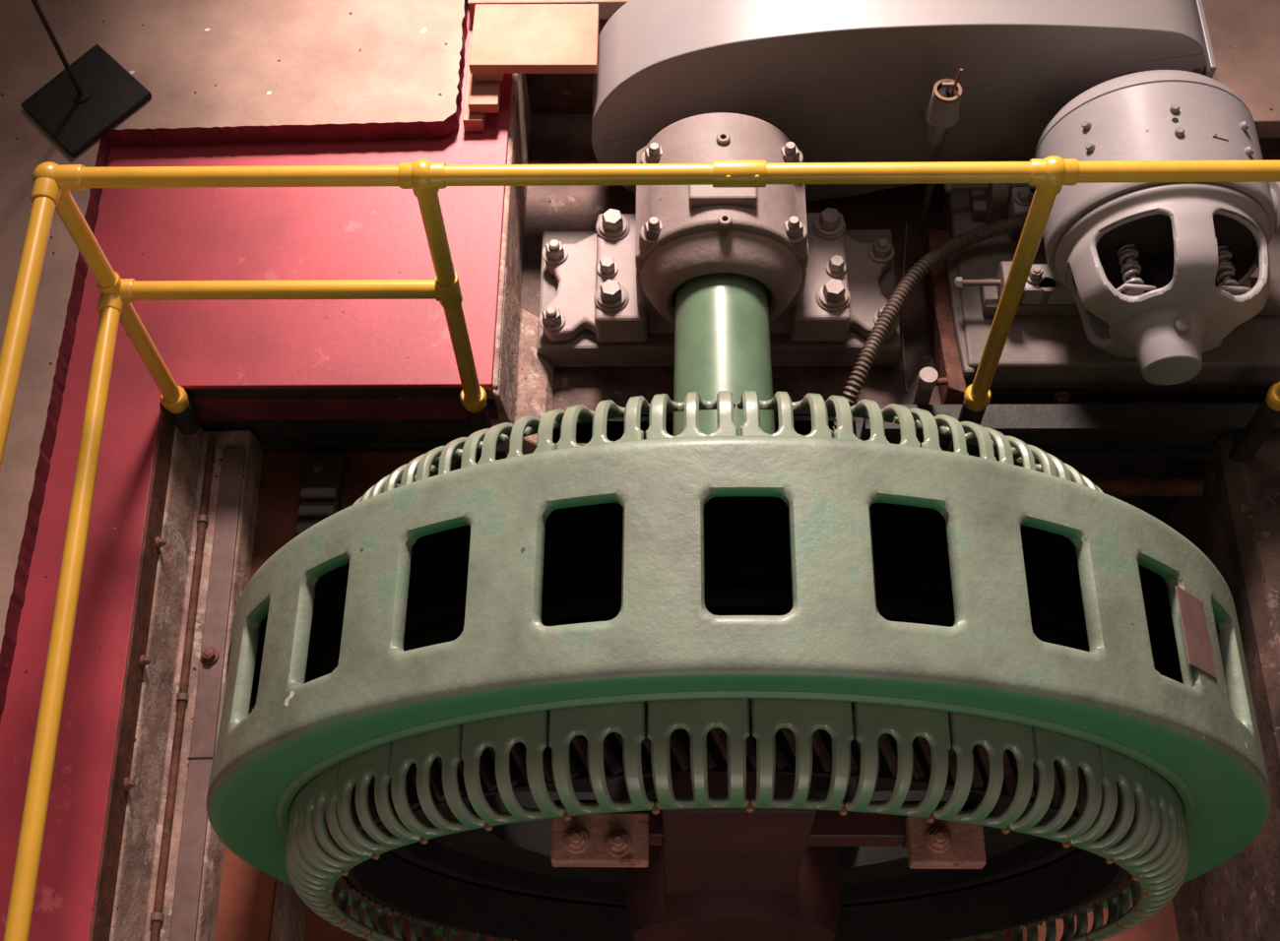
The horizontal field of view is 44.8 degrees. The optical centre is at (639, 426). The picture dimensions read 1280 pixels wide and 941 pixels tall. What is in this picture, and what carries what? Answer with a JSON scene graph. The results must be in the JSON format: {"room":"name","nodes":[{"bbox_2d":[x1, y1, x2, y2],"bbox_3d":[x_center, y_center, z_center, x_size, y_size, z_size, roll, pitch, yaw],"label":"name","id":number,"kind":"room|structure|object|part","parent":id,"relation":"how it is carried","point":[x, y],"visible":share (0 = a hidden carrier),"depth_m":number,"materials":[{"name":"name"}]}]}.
{"room":"power station hall","nodes":[
{"label":"power station hall","id":0,"kind":"room"},
{"bbox_2d":[109,425,306,940],"bbox_3d":[-1.534,1.429,4.955,0.592,1.639,2.700,-2,61,0],"label":"wall","id":1,"kind":"structure","parent":0,"point":[137,876],"depth_m":4.70,"materials":[{"name":"concrete"}]},
{"bbox_2d":[88,403,175,940],"bbox_3d":[-1.431,1.093,4.257,0.042,0.131,2.600,-2,61,0],"label":"edge angle","id":2,"kind":"object","parent":1,"relation":"attached to","point":[120,782],"visible":1,"depth_m":4.44,"materials":[{"name":"metal"}]},
{"bbox_2d":[149,442,215,940],"bbox_3d":[-1.376,1.208,4.508,0.037,0.036,2.640,-2,61,0],"label":"conduit pipe","id":3,"kind":"object","parent":1,"relation":"attached to","point":[157,917],"visible":1,"depth_m":4.71,"materials":[{"name":"metal"}]},
{"bbox_2d":[169,448,246,940],"bbox_3d":[-1.302,1.210,4.494,0.076,0.047,2.620,-2,61,0],"label":"metal strip","id":4,"kind":"object","parent":1,"relation":"on","point":[187,890],"visible":1,"depth_m":4.71,"materials":[{"name":"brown metal"}]},
{"bbox_2d":[215,845,277,940],"bbox_3d":[-1.160,1.384,4.598,0.171,0.030,0.274,0,61,1],"label":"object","id":5,"kind":"object","parent":1,"relation":"attached to","point":[247,899],"depth_m":4.57,"materials":[{"name":"brown metal"}]},
{"bbox_2d":[250,451,306,579],"bbox_3d":[-1.211,0.300,5.203,0.138,0.030,0.471,0,61,1],"label":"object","id":6,"kind":"object","parent":1,"relation":"attached to","point":[283,473],"depth_m":5.21,"materials":[{"name":"brown metal"}]},
{"bbox_2d":[295,451,346,536],"bbox_3d":[-1.066,0.257,5.160,0.130,0.079,0.390,0,61,1],"label":"block","id":7,"kind":"object","parent":6,"relation":"on","point":[321,491],"visible":0.72,"depth_m":5.18,"materials":[{"name":"metal"}]},
{"bbox_2d":[0,9,512,940],"bbox_3d":[-1.776,0.018,4.796,2.627,0.020,4.600,0,61,1],"label":"floor","id":8,"kind":"structure","parent":0,"point":[220,233],"depth_m":4.93,"materials":[{"name":"red paint"}]},
{"bbox_2d":[462,34,485,131],"bbox_3d":[-0.567,-1.197,5.396,0.067,0.061,0.390,0,61,1],"label":"wooden block","id":9,"kind":"object","parent":8,"relation":"on","point":[473,122],"visible":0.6,"depth_m":5.31,"materials":[{"name":"brown wood"}]},
{"bbox_2d":[468,73,501,113],"bbox_3d":[-0.530,-1.175,5.321,0.100,0.045,0.220,0,61,1],"label":"wooden block","id":10,"kind":"object","parent":9,"relation":"on","point":[483,96],"visible":0.56,"depth_m":5.27,"materials":[{"name":"brown wood"}]},
{"bbox_2d":[474,73,504,80],"bbox_3d":[-0.512,-1.298,5.336,0.095,0.046,0.250,0,61,1],"label":"wooden block","id":11,"kind":"object","parent":10,"relation":"on","point":[479,77],"visible":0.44,"depth_m":5.28,"materials":[{"name":"brown wood"}]},
{"bbox_2d":[468,3,599,73],"bbox_3d":[-0.358,-1.323,5.294,0.431,0.045,0.280,0,61,1],"label":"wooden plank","id":12,"kind":"object","parent":11,"relation":"on","point":[507,38],"visible":1,"depth_m":5.26,"materials":[{"name":"beige wood"}]},
{"bbox_2d":[0,155,1279,940],"bbox_3d":[0.740,0.933,3.819,4.500,1.590,2.901,0,61,1],"label":"guard railing","id":13,"kind":"object","parent":8,"relation":"on","point":[53,184],"visible":0.98,"depth_m":3.84,"materials":[{"name":"yellow metal"}]},
{"bbox_3d":[-1.454,0.608,3.189,0.056,0.053,2.814,-1,61,1],"label":"rail","id":14,"kind":"part","parent":13,"relation":"part of","materials":[{"name":"yellow metal"}]},
{"bbox_3d":[-1.405,0.851,3.624,0.054,0.053,2.817,-3,61,0],"label":"rail","id":15,"kind":"part","parent":13,"relation":"part of","materials":[{"name":"yellow metal"}]},
{"bbox_3d":[-1.460,-0.349,4.363,0.053,1.120,0.053,0,61,1],"label":"post","id":16,"kind":"part","parent":13,"relation":"part of","materials":[{"name":"yellow metal"}]},
{"bbox_2d":[167,393,200,435],"bbox_3d":[-1.447,-0.060,4.934,0.072,0.140,0.123,0,61,1],"label":"socket","id":17,"kind":"object","parent":13,"relation":"attached to","point":[186,419],"depth_m":4.91,"materials":[{"name":"metal"}]},
{"bbox_3d":[-0.995,-0.379,4.300,0.934,0.053,0.053,0,61,1],"label":"rail","id":18,"kind":"part","parent":13,"relation":"part of","materials":[{"name":"yellow metal"}]},
{"bbox_3d":[-0.527,-0.350,4.341,0.053,1.120,0.053,0,61,1],"label":"post","id":19,"kind":"part","parent":13,"relation":"part of","materials":[{"name":"yellow metal"}]},
{"bbox_2d":[463,402,491,433],"bbox_3d":[-0.513,-0.061,4.913,0.072,0.140,0.123,0,61,1],"label":"socket","id":20,"kind":"object","parent":13,"relation":"attached to","point":[479,419],"depth_m":4.87,"materials":[{"name":"metal"}]},
{"bbox_3d":[0.757,-0.625,3.822,4.460,0.053,0.053,0,61,1],"label":"rail","id":21,"kind":"part","parent":13,"relation":"part of","materials":[{"name":"yellow metal"}]},
{"bbox_2d":[947,399,986,455],"bbox_3d":[1.044,0.004,4.999,0.072,0.420,0.123,0,61,1],"label":"socket","id":22,"kind":"object","parent":13,"relation":"attached to","point":[967,414],"depth_m":4.83,"materials":[{"name":"metal"}]},
{"bbox_3d":[1.027,-0.353,4.305,0.053,1.120,0.053,0,61,1],"label":"post","id":23,"kind":"part","parent":13,"relation":"part of","materials":[{"name":"yellow metal"}]},
{"bbox_2d":[1228,396,1279,461],"bbox_3d":[1.967,0.002,4.978,0.072,0.420,0.123,0,61,1],"label":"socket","id":24,"kind":"object","parent":13,"relation":"attached to","point":[1247,443],"depth_m":4.92,"materials":[{"name":"metal"}]},
{"bbox_3d":[1.951,-0.355,4.284,0.053,1.120,0.053,0,61,1],"label":"post","id":25,"kind":"part","parent":13,"relation":"part of","materials":[{"name":"yellow metal"}]},
{"bbox_2d":[483,73,554,455],"bbox_3d":[-0.398,-0.658,5.403,0.197,0.439,1.500,0,61,1],"label":"wall","id":26,"kind":"structure","parent":0,"point":[523,379],"depth_m":5.24,"materials":[{"name":"concrete"}]},
{"bbox_2d":[0,0,1279,723],"bbox_3d":[0.020,-1.060,5.290,10.200,0.090,7.000,0,61,1],"label":"floor","id":27,"kind":"structure","parent":0,"point":[215,72],"depth_m":5.32,"materials":[{"name":"concrete"}]},
{"bbox_2d":[21,0,151,157],"bbox_3d":[-1.903,-1.367,4.849,0.318,1.060,0.375,36,68,19],"label":"barrier post","id":28,"kind":"object","parent":27,"relation":"on","point":[94,94],"visible":1,"depth_m":5.27,"materials":[{"name":"black rubber"}]},
{"bbox_2d":[184,387,1205,522],"bbox_3d":[0.922,0.190,5.723,4.820,1.879,0.305,0,61,1],"label":"wall","id":29,"kind":"structure","parent":0,"point":[273,435],"depth_m":5.26,"materials":[{"name":"paint"}]},
{"bbox_2d":[192,396,498,420],"bbox_3d":[-0.980,-0.072,5.007,1.050,0.135,0.042,0,61,1],"label":"steel beam","id":30,"kind":"structure","parent":29,"relation":"attached to","point":[333,408],"depth_m":4.99,"materials":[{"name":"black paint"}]},
{"bbox_2d":[859,403,1279,458],"bbox_3d":[1.730,0.016,5.165,1.980,0.210,0.090,0,61,1],"label":"steel beam","id":31,"kind":"structure","parent":29,"relation":"attached to","point":[1148,430],"depth_m":5.09,"materials":[{"name":"metal"}]},
{"bbox_2d":[1086,458,1204,496],"bbox_3d":[1.294,0.105,5.372,1.240,0.094,0.322,0,61,1],"label":"horizontal pipe","id":32,"kind":"object","parent":29,"relation":"attached to","point":[1176,484],"visible":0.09,"depth_m":5.28,"materials":[{"name":"metal"}]},
{"bbox_2d":[304,898,1178,940],"bbox_3d":[0.357,2.060,5.542,3.950,0.100,3.400,0,61,1],"label":"floor","id":33,"kind":"structure","parent":0,"point":[1162,927],"depth_m":5.61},
{"bbox_2d":[206,390,1271,940],"bbox_3d":[0.245,0.933,4.396,2.709,3.006,0.959,0,61,1],"label":"generator","id":34,"kind":"object","parent":33,"relation":"on","point":[632,608],"visible":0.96,"depth_m":3.29,"materials":[{"name":"green paint"}]},
{"bbox_2d":[550,773,986,940],"bbox_3d":[0.298,1.372,4.361,0.930,2.635,0.250,0,61,1],"label":"pedestal","id":35,"kind":"object","parent":33,"relation":"on","point":[696,874],"visible":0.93,"depth_m":3.43,"materials":[{"name":"red paint"}]},
{"bbox_3d":[-0.059,0.881,3.455,0.260,0.090,0.080,0,61,1],"label":"cross arm","id":36,"kind":"part","parent":35,"relation":"part of","materials":[{"name":"red paint"}]},
{"bbox_3d":[0.546,0.880,3.441,0.390,0.090,0.080,0,61,1],"label":"cross arm","id":37,"kind":"part","parent":35,"relation":"part of","materials":[{"name":"red paint"}]},
{"bbox_3d":[0.661,0.904,3.419,0.160,0.060,0.040,0,61,1],"label":"arm","id":38,"kind":"part","parent":35,"relation":"part of","materials":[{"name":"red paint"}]},
{"bbox_2d":[506,113,1262,457],"bbox_3d":[1.842,-0.527,5.585,4.573,0.100,1.510,0,61,1],"label":"floor","id":39,"kind":"structure","parent":0,"point":[554,138],"depth_m":5.60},
{"bbox_2d":[537,112,901,367],"bbox_3d":[0.265,-0.599,5.158,1.240,0.782,0.550,0,61,1],"label":"pedestal","id":40,"kind":"object","parent":39,"relation":"on","point":[608,292],"visible":0.85,"depth_m":5.13,"materials":[{"name":"grey paint"}]},
{"bbox_3d":[0.272,-0.454,5.450,1.240,0.130,0.500,0,61,1],"label":"sole plate","id":41,"kind":"part","parent":40,"relation":"part of","materials":[{"name":"grey paint"}]},
{"bbox_3d":[0.258,-0.733,4.855,0.210,0.122,0.140,0,61,1],"label":"inspection lid","id":42,"kind":"part","parent":40,"relation":"part of","materials":[{"name":"grey paint"}]},
{"bbox_2d":[416,272,1055,885],"bbox_3d":[0.255,0.114,4.682,1.800,1.800,2.560,0,61,1],"label":"rotor","id":43,"kind":"object","parent":40,"relation":"on","point":[722,330],"visible":0.11,"depth_m":4.69,"materials":[{"name":"green paint"}]},
{"bbox_2d":[591,0,1216,201],"bbox_3d":[0.844,-1.212,5.341,2.024,1.035,0.450,0,61,1],"label":"guard","id":44,"kind":"object","parent":39,"relation":"on","point":[845,81],"visible":0.57,"depth_m":5.05,"materials":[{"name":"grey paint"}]},
{"bbox_2d":[901,222,907,391],"bbox_3d":[0.928,-0.466,5.418,0.020,0.157,0.704,3,61,3],"label":"cable","id":45,"kind":"object","parent":39,"relation":"on","point":[906,224],"visible":0.89,"depth_m":5.42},
{"bbox_2d":[912,367,948,404],"bbox_3d":[0.951,-0.078,5.155,0.099,0.370,0.064,0,61,1],"label":"pipe","id":46,"kind":"object","parent":39,"relation":"on","point":[928,378],"visible":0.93,"depth_m":5.02,"materials":[{"name":"metal"}]},
{"bbox_2d":[915,128,950,238],"bbox_3d":[1.007,-0.855,5.352,0.041,0.660,0.041,20,63,12],"label":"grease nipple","id":47,"kind":"object","parent":39,"relation":"on","point":[938,149],"visible":0.45,"depth_m":5.43,"materials":[{"name":"black metal"}]},
{"bbox_2d":[924,68,962,145],"bbox_3d":[0.976,-1.052,5.025,0.109,0.378,0.195,0,61,1],"label":"cup","id":48,"kind":"object","parent":47,"relation":"attached to","point":[941,113],"visible":1,"depth_m":4.94,"materials":[{"name":"grey paint"}]},
{"bbox_3d":[0.973,-1.071,4.910,0.040,0.045,0.012,0,61,1],"label":"tee handle","id":49,"kind":"part","parent":48,"relation":"part of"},
{"bbox_2d":[922,190,1279,404],"bbox_3d":[1.941,-0.451,5.362,1.865,0.210,0.838,0,61,1],"label":"bed","id":50,"kind":"object","parent":39,"relation":"on","point":[1044,358],"visible":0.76,"depth_m":5.21,"materials":[{"name":"grey paint"}]},
{"bbox_2d":[943,183,1035,222],"bbox_3d":[1.760,-0.813,5.351,1.425,0.170,0.149,0,61,1],"label":"slide rail","id":51,"kind":"object","parent":50,"relation":"on","point":[988,201],"visible":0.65,"depth_m":5.33,"materials":[{"name":"grey metal"}]},
{"bbox_3d":[1.813,-0.786,5.398,1.320,0.060,0.120,0,61,1],"label":"rail","id":52,"kind":"part","parent":51,"relation":"part of","materials":[{"name":"grey metal"}]},
{"bbox_2d":[954,260,1279,316],"bbox_3d":[1.756,-0.463,5.156,1.425,0.170,0.149,0,61,1],"label":"slide rail","id":53,"kind":"object","parent":50,"relation":"on","point":[991,289],"visible":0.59,"depth_m":5.17,"materials":[{"name":"grey metal"}]},
{"bbox_3d":[1.810,-0.437,5.203,1.320,0.060,0.120,0,61,1],"label":"rail","id":54,"kind":"part","parent":53,"relation":"part of","materials":[{"name":"grey metal"}]},
{"bbox_2d":[1007,69,1279,385],"bbox_3d":[1.635,-0.698,4.919,1.014,0.707,0.928,-41,68,-19],"label":"motor","id":55,"kind":"object","parent":53,"relation":"on","point":[1156,274],"visible":1,"depth_m":4.68,"materials":[{"name":"grey metal"}]},
{"bbox_2d":[832,214,1027,438],"bbox_3d":[0.904,-0.263,5.281,0.270,0.555,1.199,37,68,20],"label":"conduit","id":56,"kind":"object","parent":55,"relation":"attached to","point":[904,289],"visible":0.77,"depth_m":5.19,"materials":[{"name":"grey metal"}]},
{"bbox_3d":[1.482,-0.409,4.673,0.141,0.063,0.025,0,61,1],"label":"brush arm","id":57,"kind":"part","parent":55,"relation":"part of","materials":[{"name":"grey metal"}]},
{"bbox_3d":[1.629,-0.769,4.969,0.690,0.690,0.460,0,61,1],"label":"frame","id":58,"kind":"part","parent":55,"relation":"part of","materials":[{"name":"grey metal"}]},
{"bbox_3d":[1.737,-0.911,4.672,0.053,0.022,0.110,0,61,1],"label":"name plate","id":59,"kind":"part","parent":55,"relation":"part of","materials":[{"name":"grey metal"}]},
{"bbox_3d":[1.767,-0.405,4.675,0.141,0.063,0.025,0,61,1],"label":"brush arm","id":60,"kind":"part","parent":55,"relation":"part of","materials":[{"name":"grey metal"}]},
{"bbox_2d":[525,19,1279,160],"bbox_3d":[1.842,-1.111,5.647,4.573,0.560,0.630,0,61,1],"label":"wall","id":61,"kind":"structure","parent":0,"point":[547,93],"depth_m":5.84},
{"bbox_2d":[1164,432,1279,940],"bbox_3d":[2.265,1.414,4.859,0.700,1.660,2.700,0,61,1],"label":"wall","id":62,"kind":"structure","parent":0,"point":[1235,522],"depth_m":4.97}
]}

